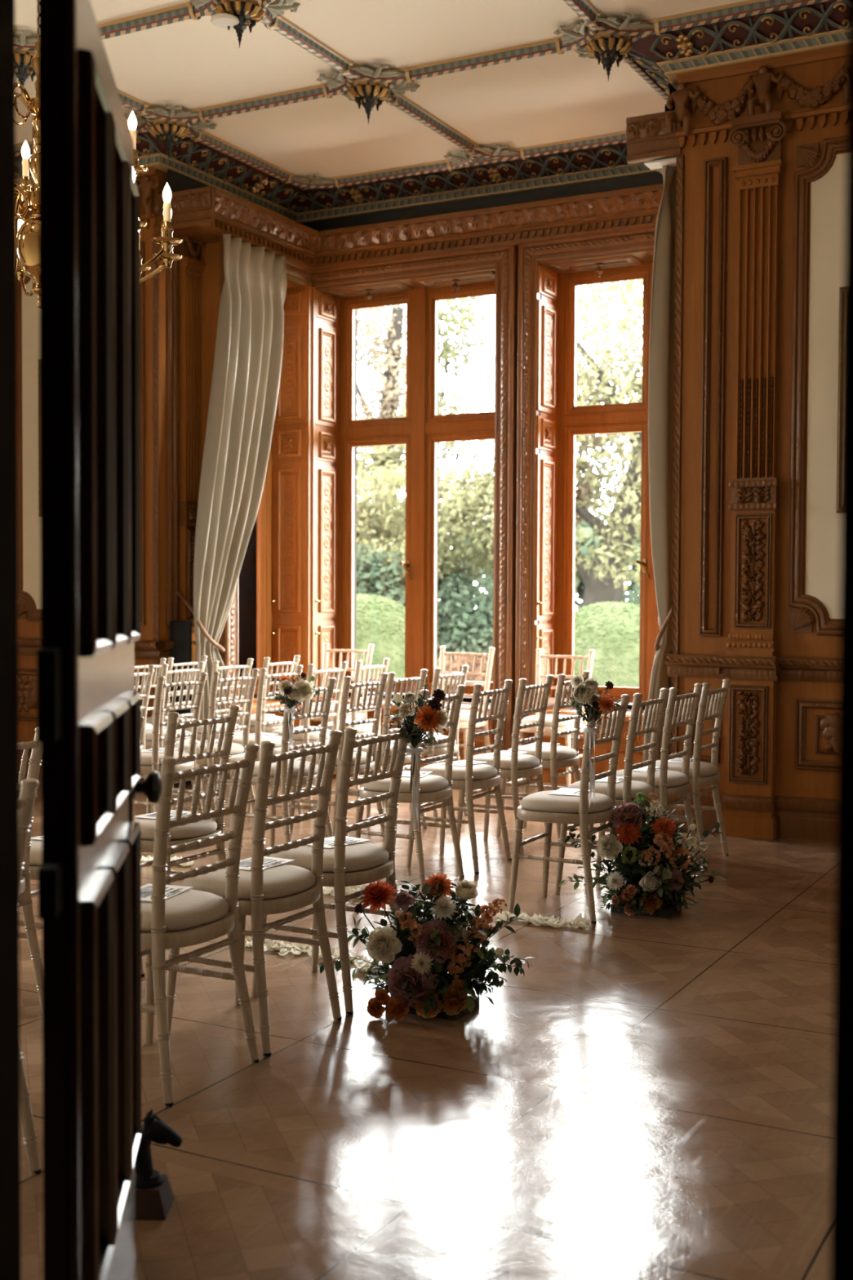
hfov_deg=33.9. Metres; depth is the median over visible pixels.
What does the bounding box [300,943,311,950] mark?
rose petal
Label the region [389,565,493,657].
shrub
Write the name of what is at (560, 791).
print
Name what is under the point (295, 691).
bouquet
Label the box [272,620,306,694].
shutter
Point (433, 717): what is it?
bouquet
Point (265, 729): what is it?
chair
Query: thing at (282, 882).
seat cushion
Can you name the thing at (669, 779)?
seat cushion
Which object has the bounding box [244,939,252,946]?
rose petal
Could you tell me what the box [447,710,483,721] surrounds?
seat cushion
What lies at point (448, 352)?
tree
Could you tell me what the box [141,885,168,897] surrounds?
print
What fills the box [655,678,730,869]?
chair
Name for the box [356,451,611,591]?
tree
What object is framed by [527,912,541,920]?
petal
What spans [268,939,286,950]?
rose petal
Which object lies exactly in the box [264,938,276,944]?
rose petal
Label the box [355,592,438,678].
bush
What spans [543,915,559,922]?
petal
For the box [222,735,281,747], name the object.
seat cushion
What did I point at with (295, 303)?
panel
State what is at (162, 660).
chair
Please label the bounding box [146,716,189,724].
seat cushion
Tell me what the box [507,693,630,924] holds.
chair
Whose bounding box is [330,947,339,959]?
rose petal
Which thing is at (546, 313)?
shutter
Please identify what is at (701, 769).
seat cushion
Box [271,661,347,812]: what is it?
chair
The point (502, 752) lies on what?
print
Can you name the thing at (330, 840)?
print
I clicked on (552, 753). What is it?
seat cushion
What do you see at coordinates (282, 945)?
rose petal
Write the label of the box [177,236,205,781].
pilaster
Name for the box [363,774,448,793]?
seat cushion
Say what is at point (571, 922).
rose petal
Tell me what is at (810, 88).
wall
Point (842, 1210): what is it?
door frame
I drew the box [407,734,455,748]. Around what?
seat cushion
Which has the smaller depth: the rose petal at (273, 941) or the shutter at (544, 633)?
the rose petal at (273, 941)
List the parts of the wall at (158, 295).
panel moulding, skirting, dado panel, chair rail, panel moulding, rope moulding, panel moulding, chair rail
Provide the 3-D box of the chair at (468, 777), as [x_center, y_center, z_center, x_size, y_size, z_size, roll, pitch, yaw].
[0.168,0.677,7.172,0.422,0.944,0.425,1,2,27]
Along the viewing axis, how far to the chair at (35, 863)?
4.76 m
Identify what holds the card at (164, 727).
on the chair at (148, 735)
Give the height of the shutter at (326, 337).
0.810 m
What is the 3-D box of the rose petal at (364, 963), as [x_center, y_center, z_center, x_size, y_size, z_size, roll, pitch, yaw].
[-0.228,1.189,5.113,0.056,0.047,0.068,-1,2,-23]
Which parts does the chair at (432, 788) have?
leg, leg, seat frame, leg, rail, rail, rail, rail, leg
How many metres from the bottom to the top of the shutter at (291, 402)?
0.810 m
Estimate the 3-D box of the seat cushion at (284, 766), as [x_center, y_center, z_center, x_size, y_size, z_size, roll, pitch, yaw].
[-0.757,0.661,7.256,0.382,0.057,0.380,1,2,29]
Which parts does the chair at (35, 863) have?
seat frame, leg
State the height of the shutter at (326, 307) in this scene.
0.190 m
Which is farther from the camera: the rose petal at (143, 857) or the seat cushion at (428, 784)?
the rose petal at (143, 857)
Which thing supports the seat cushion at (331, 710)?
on the chair at (363, 715)
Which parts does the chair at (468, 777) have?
leg, leg, leg, seat frame, rail, rail, rail, rail, leg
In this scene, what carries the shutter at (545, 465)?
attached to the window at (628, 255)
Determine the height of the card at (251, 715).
0.003 m
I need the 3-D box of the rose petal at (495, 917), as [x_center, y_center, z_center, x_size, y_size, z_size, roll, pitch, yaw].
[0.300,1.175,5.916,0.032,0.028,0.043,-1,2,-40]
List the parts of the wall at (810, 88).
rope moulding, dado panel, panel moulding, chair rail, chair rail, skirting, dado panel, panel moulding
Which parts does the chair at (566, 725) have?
leg, leg, seat frame, rail, rail, rail, rail, leg, leg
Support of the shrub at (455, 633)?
on the lawn
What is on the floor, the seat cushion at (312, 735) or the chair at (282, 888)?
the chair at (282, 888)
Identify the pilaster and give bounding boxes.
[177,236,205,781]
[719,111,786,839]
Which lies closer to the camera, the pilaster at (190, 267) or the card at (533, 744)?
the card at (533, 744)
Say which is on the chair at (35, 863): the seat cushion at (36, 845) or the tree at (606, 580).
the seat cushion at (36, 845)
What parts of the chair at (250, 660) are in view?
leg, seat frame, rail, rail, rail, rail, leg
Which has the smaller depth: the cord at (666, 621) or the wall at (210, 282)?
the cord at (666, 621)
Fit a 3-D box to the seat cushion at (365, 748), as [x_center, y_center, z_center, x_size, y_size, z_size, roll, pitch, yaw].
[-0.279,0.634,8.156,0.382,0.057,0.380,1,2,29]
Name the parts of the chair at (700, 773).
leg, seat frame, rail, rail, rail, rail, leg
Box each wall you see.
[15,166,195,782]
[200,241,302,733]
[300,265,644,783]
[664,44,848,842]
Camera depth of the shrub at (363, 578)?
25.69 m
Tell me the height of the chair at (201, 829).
0.944 m
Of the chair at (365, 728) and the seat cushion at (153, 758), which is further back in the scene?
the chair at (365, 728)
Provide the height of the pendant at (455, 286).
0.105 m
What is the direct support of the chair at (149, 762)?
on the floor
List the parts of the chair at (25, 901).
seat frame, rail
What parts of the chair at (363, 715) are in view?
leg, leg, seat frame, rail, rail, leg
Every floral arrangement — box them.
[316,871,533,1021]
[558,791,727,918]
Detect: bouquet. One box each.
[266,672,319,751]
[383,683,448,835]
[566,673,622,810]
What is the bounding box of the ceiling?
[14,0,748,177]
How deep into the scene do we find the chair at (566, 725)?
9.82 m
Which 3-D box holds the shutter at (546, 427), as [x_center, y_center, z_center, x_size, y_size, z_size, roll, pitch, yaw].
[0.911,-1.537,10.449,0.044,0.240,0.332,1,2,28]
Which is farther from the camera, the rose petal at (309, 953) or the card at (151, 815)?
the card at (151, 815)
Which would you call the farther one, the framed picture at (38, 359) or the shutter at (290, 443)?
the shutter at (290, 443)
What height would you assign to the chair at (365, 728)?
0.944 m
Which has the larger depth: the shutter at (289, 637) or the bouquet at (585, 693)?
the shutter at (289, 637)
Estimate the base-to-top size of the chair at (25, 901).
0.944 m
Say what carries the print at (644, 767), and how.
on the card at (644, 768)
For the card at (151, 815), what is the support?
on the chair at (201, 829)
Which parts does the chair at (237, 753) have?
leg, leg, seat frame, rail, rail, rail, rail, leg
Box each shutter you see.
[272,427,306,459]
[272,462,306,617]
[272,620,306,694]
[273,320,307,425]
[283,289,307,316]
[315,292,337,323]
[315,322,337,428]
[315,429,337,462]
[315,463,337,617]
[315,620,337,694]
[534,623,554,703]
[535,453,555,620]
[537,266,557,301]
[537,299,556,415]
[537,415,555,452]
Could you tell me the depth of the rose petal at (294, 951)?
5.33 m
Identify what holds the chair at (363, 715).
on the floor
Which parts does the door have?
panel, panel, panel, panel, panel, panel, panel, panel, lock plate, panel, knob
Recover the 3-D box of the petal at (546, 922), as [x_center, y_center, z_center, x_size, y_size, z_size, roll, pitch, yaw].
[0.516,1.171,5.825,0.063,0.044,0.075,0,2,-14]
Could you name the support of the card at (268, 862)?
on the chair at (282, 888)
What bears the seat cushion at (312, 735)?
on the chair at (304, 738)
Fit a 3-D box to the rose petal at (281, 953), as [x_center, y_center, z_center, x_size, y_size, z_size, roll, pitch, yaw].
[-0.545,1.188,5.330,0.049,0.031,0.038,2,2,40]
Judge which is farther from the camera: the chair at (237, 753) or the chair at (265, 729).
the chair at (265, 729)
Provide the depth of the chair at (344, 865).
4.70 m
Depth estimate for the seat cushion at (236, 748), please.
8.05 m
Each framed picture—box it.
[38,359,40,516]
[835,286,844,512]
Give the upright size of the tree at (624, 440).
10.551 m
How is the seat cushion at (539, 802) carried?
on the chair at (539, 806)
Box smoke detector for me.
[210,13,239,28]
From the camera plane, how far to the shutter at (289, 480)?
11.24 m
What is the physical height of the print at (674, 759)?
0.001 m
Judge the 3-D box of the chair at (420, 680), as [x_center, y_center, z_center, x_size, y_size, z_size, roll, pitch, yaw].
[-0.274,0.643,8.153,0.422,0.944,0.425,1,2,29]
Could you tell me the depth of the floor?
3.85 m
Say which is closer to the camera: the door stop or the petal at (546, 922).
the door stop
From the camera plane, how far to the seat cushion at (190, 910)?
3.91 m
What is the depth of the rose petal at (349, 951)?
5.27 m
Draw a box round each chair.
[18,715,144,977]
[18,727,42,1012]
[18,777,41,1175]
[134,657,166,728]
[134,664,155,813]
[134,671,207,813]
[134,704,239,952]
[141,661,204,800]
[141,743,258,1107]
[146,655,207,767]
[166,729,342,1057]
[172,657,253,792]
[172,667,259,819]
[213,664,302,814]
[227,677,336,851]
[235,654,300,793]
[251,719,410,1015]
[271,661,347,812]
[288,672,388,840]
[299,643,373,726]
[311,657,390,799]
[332,668,427,832]
[354,684,465,893]
[382,665,469,823]
[406,679,512,874]
[420,645,495,762]
[456,674,553,854]
[496,670,590,841]
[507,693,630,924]
[517,648,595,786]
[555,688,668,893]
[595,683,702,875]
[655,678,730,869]
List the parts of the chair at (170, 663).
leg, rail, rail, leg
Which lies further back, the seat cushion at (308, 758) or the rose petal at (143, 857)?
the seat cushion at (308, 758)
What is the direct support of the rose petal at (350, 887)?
on the floor
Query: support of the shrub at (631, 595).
on the lawn
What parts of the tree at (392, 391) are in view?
crown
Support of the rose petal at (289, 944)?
on the floor
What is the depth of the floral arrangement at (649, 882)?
6.01 m
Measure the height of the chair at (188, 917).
0.944 m
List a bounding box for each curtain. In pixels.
[168,234,287,784]
[642,164,675,809]
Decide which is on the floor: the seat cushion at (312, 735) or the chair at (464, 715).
the chair at (464, 715)
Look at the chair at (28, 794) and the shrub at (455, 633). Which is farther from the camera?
the shrub at (455, 633)
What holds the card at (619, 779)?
on the chair at (626, 790)
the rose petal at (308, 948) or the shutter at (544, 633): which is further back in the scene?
the shutter at (544, 633)
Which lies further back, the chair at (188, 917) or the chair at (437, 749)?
the chair at (437, 749)
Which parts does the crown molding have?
cornice moulding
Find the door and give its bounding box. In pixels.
[36,0,162,1279]
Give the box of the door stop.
[135,1109,182,1220]
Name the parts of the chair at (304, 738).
leg, seat frame, rail, rail, rail, rail, leg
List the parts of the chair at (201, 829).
leg, seat frame, rail, rail, rail, rail, leg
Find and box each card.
[31,835,41,840]
[135,809,198,819]
[140,747,177,752]
[141,883,193,902]
[145,726,166,730]
[187,738,223,743]
[225,856,294,871]
[237,732,278,737]
[250,714,275,716]
[293,725,316,729]
[306,835,370,848]
[401,770,432,777]
[440,760,487,766]
[488,750,528,755]
[523,742,559,747]
[548,787,592,795]
[595,776,623,782]
[631,765,660,771]
[667,757,693,763]
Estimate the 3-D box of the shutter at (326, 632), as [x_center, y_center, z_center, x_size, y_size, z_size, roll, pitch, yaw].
[-0.815,0.144,11.418,0.032,0.600,0.332,1,2,28]
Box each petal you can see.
[141,855,153,861]
[179,862,188,866]
[244,935,252,941]
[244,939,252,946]
[263,942,271,951]
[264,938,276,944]
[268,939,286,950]
[270,942,280,950]
[277,947,288,955]
[279,940,293,947]
[280,943,294,952]
[290,947,302,955]
[292,937,311,950]
[297,942,311,951]
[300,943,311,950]
[306,950,311,957]
[318,946,322,958]
[323,886,333,890]
[323,887,332,894]
[329,889,334,896]
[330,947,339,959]
[345,884,357,891]
[345,888,351,895]
[347,884,360,890]
[348,949,364,961]
[355,961,371,971]
[493,915,502,921]
[498,912,515,921]
[507,911,524,918]
[523,912,531,922]
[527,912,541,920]
[529,918,544,925]
[537,915,555,925]
[542,918,557,926]
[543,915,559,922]
[548,916,564,928]
[563,918,573,925]
[568,920,577,926]
[572,912,586,925]
[573,916,585,927]
[579,918,591,928]
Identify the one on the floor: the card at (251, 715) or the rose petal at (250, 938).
the rose petal at (250, 938)
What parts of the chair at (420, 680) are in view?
leg, leg, leg, rail, seat frame, rail, rail, leg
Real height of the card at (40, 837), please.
0.003 m
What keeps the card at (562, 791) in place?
on the chair at (539, 806)
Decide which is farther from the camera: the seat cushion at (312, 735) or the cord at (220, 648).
the cord at (220, 648)
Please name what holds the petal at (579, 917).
on the floor
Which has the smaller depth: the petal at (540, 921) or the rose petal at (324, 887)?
the petal at (540, 921)
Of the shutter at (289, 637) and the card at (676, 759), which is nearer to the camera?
the card at (676, 759)
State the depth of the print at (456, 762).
7.22 m
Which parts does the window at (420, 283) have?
shutter knob, sash, sash, sill, handle, frame, sash, sash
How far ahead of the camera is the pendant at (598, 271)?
10.27 m
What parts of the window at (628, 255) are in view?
shutter knob, sill, sash, frame, sash, handle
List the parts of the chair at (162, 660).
rail, rail, rail, rail, leg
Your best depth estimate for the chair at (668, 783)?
6.82 m
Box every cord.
[175,591,225,652]
[653,607,671,651]
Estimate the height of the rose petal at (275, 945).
0.035 m
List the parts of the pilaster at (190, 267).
moulding, carved panel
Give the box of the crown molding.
[15,0,848,270]
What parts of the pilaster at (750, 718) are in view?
carved panel, moulding, carved panel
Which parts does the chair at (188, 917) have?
leg, leg, seat frame, rail, rail, rail, rail, leg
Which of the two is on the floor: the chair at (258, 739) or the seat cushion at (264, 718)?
the chair at (258, 739)
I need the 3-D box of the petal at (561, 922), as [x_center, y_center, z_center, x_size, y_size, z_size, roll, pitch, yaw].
[0.539,1.172,5.806,0.067,0.042,0.054,0,2,1]
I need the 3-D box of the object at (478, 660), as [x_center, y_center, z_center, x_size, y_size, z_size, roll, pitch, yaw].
[0.496,0.644,24.227,1.857,0.862,2.067,1,2,28]
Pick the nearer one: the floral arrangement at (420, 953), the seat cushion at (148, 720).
the floral arrangement at (420, 953)
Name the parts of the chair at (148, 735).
leg, seat frame, rail, rail, rail, rail, leg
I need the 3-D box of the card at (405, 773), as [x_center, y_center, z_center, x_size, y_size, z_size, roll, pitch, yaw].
[-0.069,0.649,6.780,0.148,0.003,0.210,1,2,14]
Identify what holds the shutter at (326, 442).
attached to the window at (420, 283)
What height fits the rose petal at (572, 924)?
0.031 m
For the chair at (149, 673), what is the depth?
8.57 m
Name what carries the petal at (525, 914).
on the floor
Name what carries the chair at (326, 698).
on the floor
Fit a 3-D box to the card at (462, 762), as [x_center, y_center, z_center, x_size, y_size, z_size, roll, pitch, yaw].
[0.192,0.635,7.230,0.148,0.003,0.210,2,2,39]
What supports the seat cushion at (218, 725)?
on the chair at (250, 660)
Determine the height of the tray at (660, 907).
0.100 m
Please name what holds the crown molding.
attached to the wall at (158, 295)
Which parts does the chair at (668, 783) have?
leg, leg, seat frame, rail, rail, rail, rail, leg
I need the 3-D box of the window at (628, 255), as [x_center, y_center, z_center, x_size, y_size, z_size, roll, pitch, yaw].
[1.592,-0.944,10.326,1.715,3.990,0.910,1,2,28]
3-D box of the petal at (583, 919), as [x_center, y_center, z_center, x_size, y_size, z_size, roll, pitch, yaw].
[0.643,1.174,5.816,0.058,0.039,0.046,0,1,-41]
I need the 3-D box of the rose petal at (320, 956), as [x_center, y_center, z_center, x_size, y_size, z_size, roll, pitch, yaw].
[-0.409,1.185,5.301,0.047,0.040,0.059,0,1,16]
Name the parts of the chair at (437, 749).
leg, leg, seat frame, rail, leg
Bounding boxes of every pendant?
[451,279,459,293]
[594,262,603,278]
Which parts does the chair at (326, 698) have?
leg, leg, seat frame, leg, rail, rail, rail, rail, leg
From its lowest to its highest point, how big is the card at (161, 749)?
0.003 m
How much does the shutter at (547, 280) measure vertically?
0.190 m
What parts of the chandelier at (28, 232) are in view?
bulb, arm, arm, arm, arm, arm, bulb, arm, turned stem, arm, chain, bulb, arm, arm, bulb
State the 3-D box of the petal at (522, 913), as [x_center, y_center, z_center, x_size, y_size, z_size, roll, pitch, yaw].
[0.381,1.170,5.960,0.065,0.035,0.056,1,2,10]
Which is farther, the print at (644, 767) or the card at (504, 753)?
the card at (504, 753)
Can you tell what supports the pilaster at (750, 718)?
attached to the wall at (810, 88)
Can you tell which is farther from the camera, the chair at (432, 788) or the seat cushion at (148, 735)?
the seat cushion at (148, 735)
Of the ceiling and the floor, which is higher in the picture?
the ceiling
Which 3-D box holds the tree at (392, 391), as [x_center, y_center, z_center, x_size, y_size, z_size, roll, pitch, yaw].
[-1.242,-3.648,31.132,3.273,8.691,2.150,1,2,28]
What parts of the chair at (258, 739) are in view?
leg, leg, leg, rail, rail, rail, rail, seat frame, leg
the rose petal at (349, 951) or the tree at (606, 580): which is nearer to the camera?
the rose petal at (349, 951)
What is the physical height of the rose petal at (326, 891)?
0.037 m
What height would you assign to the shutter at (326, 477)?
1.230 m
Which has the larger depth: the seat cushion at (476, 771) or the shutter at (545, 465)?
the shutter at (545, 465)
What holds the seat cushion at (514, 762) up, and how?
on the chair at (513, 766)
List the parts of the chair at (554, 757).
leg, leg, leg, seat frame, rail, rail, rail, rail, leg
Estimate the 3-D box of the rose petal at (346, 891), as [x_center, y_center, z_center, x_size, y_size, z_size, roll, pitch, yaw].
[-0.368,1.150,6.391,0.048,0.040,0.058,-1,2,-29]
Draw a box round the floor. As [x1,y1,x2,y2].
[18,769,836,1279]
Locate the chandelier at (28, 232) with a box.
[15,0,182,307]
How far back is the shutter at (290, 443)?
11.21 m
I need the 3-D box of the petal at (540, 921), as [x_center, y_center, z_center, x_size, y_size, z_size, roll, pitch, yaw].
[0.501,1.169,5.840,0.067,0.044,0.053,1,1,-6]
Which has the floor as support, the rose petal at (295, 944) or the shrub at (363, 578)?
the rose petal at (295, 944)
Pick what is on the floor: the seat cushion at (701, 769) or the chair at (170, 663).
the chair at (170, 663)
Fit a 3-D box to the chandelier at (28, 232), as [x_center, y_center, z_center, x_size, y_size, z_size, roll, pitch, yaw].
[-1.460,-2.353,5.433,1.077,2.145,0.949,1,2,20]
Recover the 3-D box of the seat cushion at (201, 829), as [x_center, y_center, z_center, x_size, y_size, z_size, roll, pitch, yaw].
[-1.020,0.719,5.442,0.382,0.057,0.380,1,2,28]
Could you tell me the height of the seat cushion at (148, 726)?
0.057 m
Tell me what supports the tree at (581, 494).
on the lawn
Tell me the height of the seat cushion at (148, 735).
0.057 m
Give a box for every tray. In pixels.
[385,982,479,1021]
[610,890,681,918]
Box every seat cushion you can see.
[29,835,41,866]
[134,813,217,839]
[140,749,189,765]
[141,888,228,932]
[145,728,190,741]
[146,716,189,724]
[146,722,152,728]
[174,742,244,755]
[180,722,239,733]
[182,863,315,899]
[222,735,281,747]
[235,715,283,726]
[239,760,318,777]
[269,842,388,872]
[271,727,331,740]
[297,751,373,765]
[311,704,359,715]
[317,721,373,733]
[353,743,410,757]
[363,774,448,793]
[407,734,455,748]
[420,762,497,780]
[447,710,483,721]
[472,752,539,769]
[506,745,576,759]
[520,790,613,813]
[521,714,583,727]
[567,780,653,799]
[616,768,688,787]
[655,760,717,777]
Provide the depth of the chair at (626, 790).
6.44 m
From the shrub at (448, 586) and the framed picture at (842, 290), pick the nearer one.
the framed picture at (842, 290)
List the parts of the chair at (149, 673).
rail, rail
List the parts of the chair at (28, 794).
rail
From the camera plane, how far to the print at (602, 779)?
6.58 m
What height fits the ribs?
0.285 m
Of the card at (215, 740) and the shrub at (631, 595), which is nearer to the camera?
the card at (215, 740)
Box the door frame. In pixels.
[0,0,852,1279]
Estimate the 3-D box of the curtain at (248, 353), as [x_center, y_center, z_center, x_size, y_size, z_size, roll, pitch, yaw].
[-1.352,-0.947,10.342,1.074,3.936,0.382,-2,3,-44]
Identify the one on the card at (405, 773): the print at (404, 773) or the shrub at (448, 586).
the print at (404, 773)
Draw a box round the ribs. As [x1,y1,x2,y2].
[14,0,842,188]
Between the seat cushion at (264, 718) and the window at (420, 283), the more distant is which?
the window at (420, 283)
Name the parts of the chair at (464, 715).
leg, rail, rail, rail, seat frame, leg, rail, leg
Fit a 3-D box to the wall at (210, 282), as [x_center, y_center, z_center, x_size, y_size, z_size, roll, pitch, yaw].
[-1.360,-1.295,10.985,0.440,4.620,1.340,1,2,28]
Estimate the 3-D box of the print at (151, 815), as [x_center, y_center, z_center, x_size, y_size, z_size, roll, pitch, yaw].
[-1.041,0.684,5.505,0.072,0.001,0.150,1,2,25]
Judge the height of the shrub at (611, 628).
1.652 m
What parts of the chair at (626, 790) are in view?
leg, leg, leg, seat frame, rail, rail, rail, rail, leg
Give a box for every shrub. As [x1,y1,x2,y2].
[355,543,441,649]
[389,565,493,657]
[437,592,493,660]
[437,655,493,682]
[573,600,639,687]
[574,588,639,611]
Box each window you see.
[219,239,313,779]
[311,245,518,779]
[515,227,659,780]
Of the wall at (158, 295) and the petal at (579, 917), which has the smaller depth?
the petal at (579, 917)
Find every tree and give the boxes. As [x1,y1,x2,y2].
[356,296,488,557]
[356,305,439,595]
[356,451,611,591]
[363,512,640,606]
[440,279,643,608]
[575,358,620,528]
[577,280,643,498]
[599,502,640,603]
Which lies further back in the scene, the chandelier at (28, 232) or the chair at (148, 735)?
the chair at (148, 735)
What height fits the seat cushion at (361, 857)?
0.057 m
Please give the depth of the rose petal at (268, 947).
5.40 m
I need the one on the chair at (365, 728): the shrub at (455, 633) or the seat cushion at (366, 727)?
the seat cushion at (366, 727)
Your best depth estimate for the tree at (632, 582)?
89.22 m
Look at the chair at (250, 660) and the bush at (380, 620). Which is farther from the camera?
the bush at (380, 620)
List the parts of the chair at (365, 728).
leg, rail, rail, seat frame, rail, rail, leg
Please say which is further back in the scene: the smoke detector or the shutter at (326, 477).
the shutter at (326, 477)
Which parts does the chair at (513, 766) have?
leg, leg, leg, seat frame, rail, rail, rail, rail, leg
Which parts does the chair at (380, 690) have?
leg, leg, leg, seat frame, rail, rail, rail, rail, leg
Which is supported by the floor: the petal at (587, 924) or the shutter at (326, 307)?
the petal at (587, 924)
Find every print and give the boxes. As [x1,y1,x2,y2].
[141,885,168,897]
[142,811,176,817]
[239,857,272,866]
[324,836,351,844]
[401,771,410,775]
[453,760,466,764]
[500,751,511,754]
[554,788,577,794]
[596,776,608,781]
[634,766,648,769]
[669,758,682,761]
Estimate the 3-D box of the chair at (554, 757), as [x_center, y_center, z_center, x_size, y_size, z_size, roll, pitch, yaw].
[0.669,0.651,8.049,0.422,0.944,0.425,1,2,27]
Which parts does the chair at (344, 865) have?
leg, leg, leg, seat frame, rail, rail, rail, rail, leg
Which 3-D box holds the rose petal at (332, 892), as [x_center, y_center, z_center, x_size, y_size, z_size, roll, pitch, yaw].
[-0.414,1.151,6.395,0.057,0.035,0.068,0,2,-20]
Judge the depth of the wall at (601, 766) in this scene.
11.16 m
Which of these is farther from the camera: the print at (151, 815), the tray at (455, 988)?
the print at (151, 815)
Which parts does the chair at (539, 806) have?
leg, leg, seat frame, leg, rail, rail, rail, rail, leg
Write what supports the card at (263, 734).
on the chair at (258, 739)
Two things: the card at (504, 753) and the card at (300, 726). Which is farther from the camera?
the card at (300, 726)
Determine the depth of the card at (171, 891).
4.08 m
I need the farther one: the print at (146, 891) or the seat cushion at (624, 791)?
the seat cushion at (624, 791)
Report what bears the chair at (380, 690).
on the floor
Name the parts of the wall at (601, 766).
corner post, apron panel, apron panel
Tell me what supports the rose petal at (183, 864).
on the floor
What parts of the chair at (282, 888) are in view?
leg, leg, leg, seat frame, rail, rail, rail, rail, leg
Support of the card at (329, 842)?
on the chair at (344, 865)
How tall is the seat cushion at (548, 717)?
0.060 m
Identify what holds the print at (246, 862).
on the card at (268, 862)
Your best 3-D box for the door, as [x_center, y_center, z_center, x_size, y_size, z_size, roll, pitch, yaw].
[-0.548,0.148,2.434,0.111,2.300,0.931,0,2,-6]
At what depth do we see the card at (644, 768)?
6.99 m
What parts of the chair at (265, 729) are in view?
seat frame, leg, rail, rail, leg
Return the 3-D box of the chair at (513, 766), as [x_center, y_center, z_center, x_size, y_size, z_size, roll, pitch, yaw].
[0.421,0.664,7.615,0.422,0.944,0.425,1,2,27]
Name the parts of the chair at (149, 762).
leg, leg, seat frame, rail, rail, rail, rail, leg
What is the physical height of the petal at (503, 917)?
0.041 m
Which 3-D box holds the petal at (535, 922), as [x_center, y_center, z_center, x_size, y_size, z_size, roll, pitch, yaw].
[0.461,1.173,5.835,0.062,0.036,0.046,0,2,-22]
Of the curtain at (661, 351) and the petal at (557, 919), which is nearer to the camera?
the petal at (557, 919)
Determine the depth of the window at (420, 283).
11.19 m

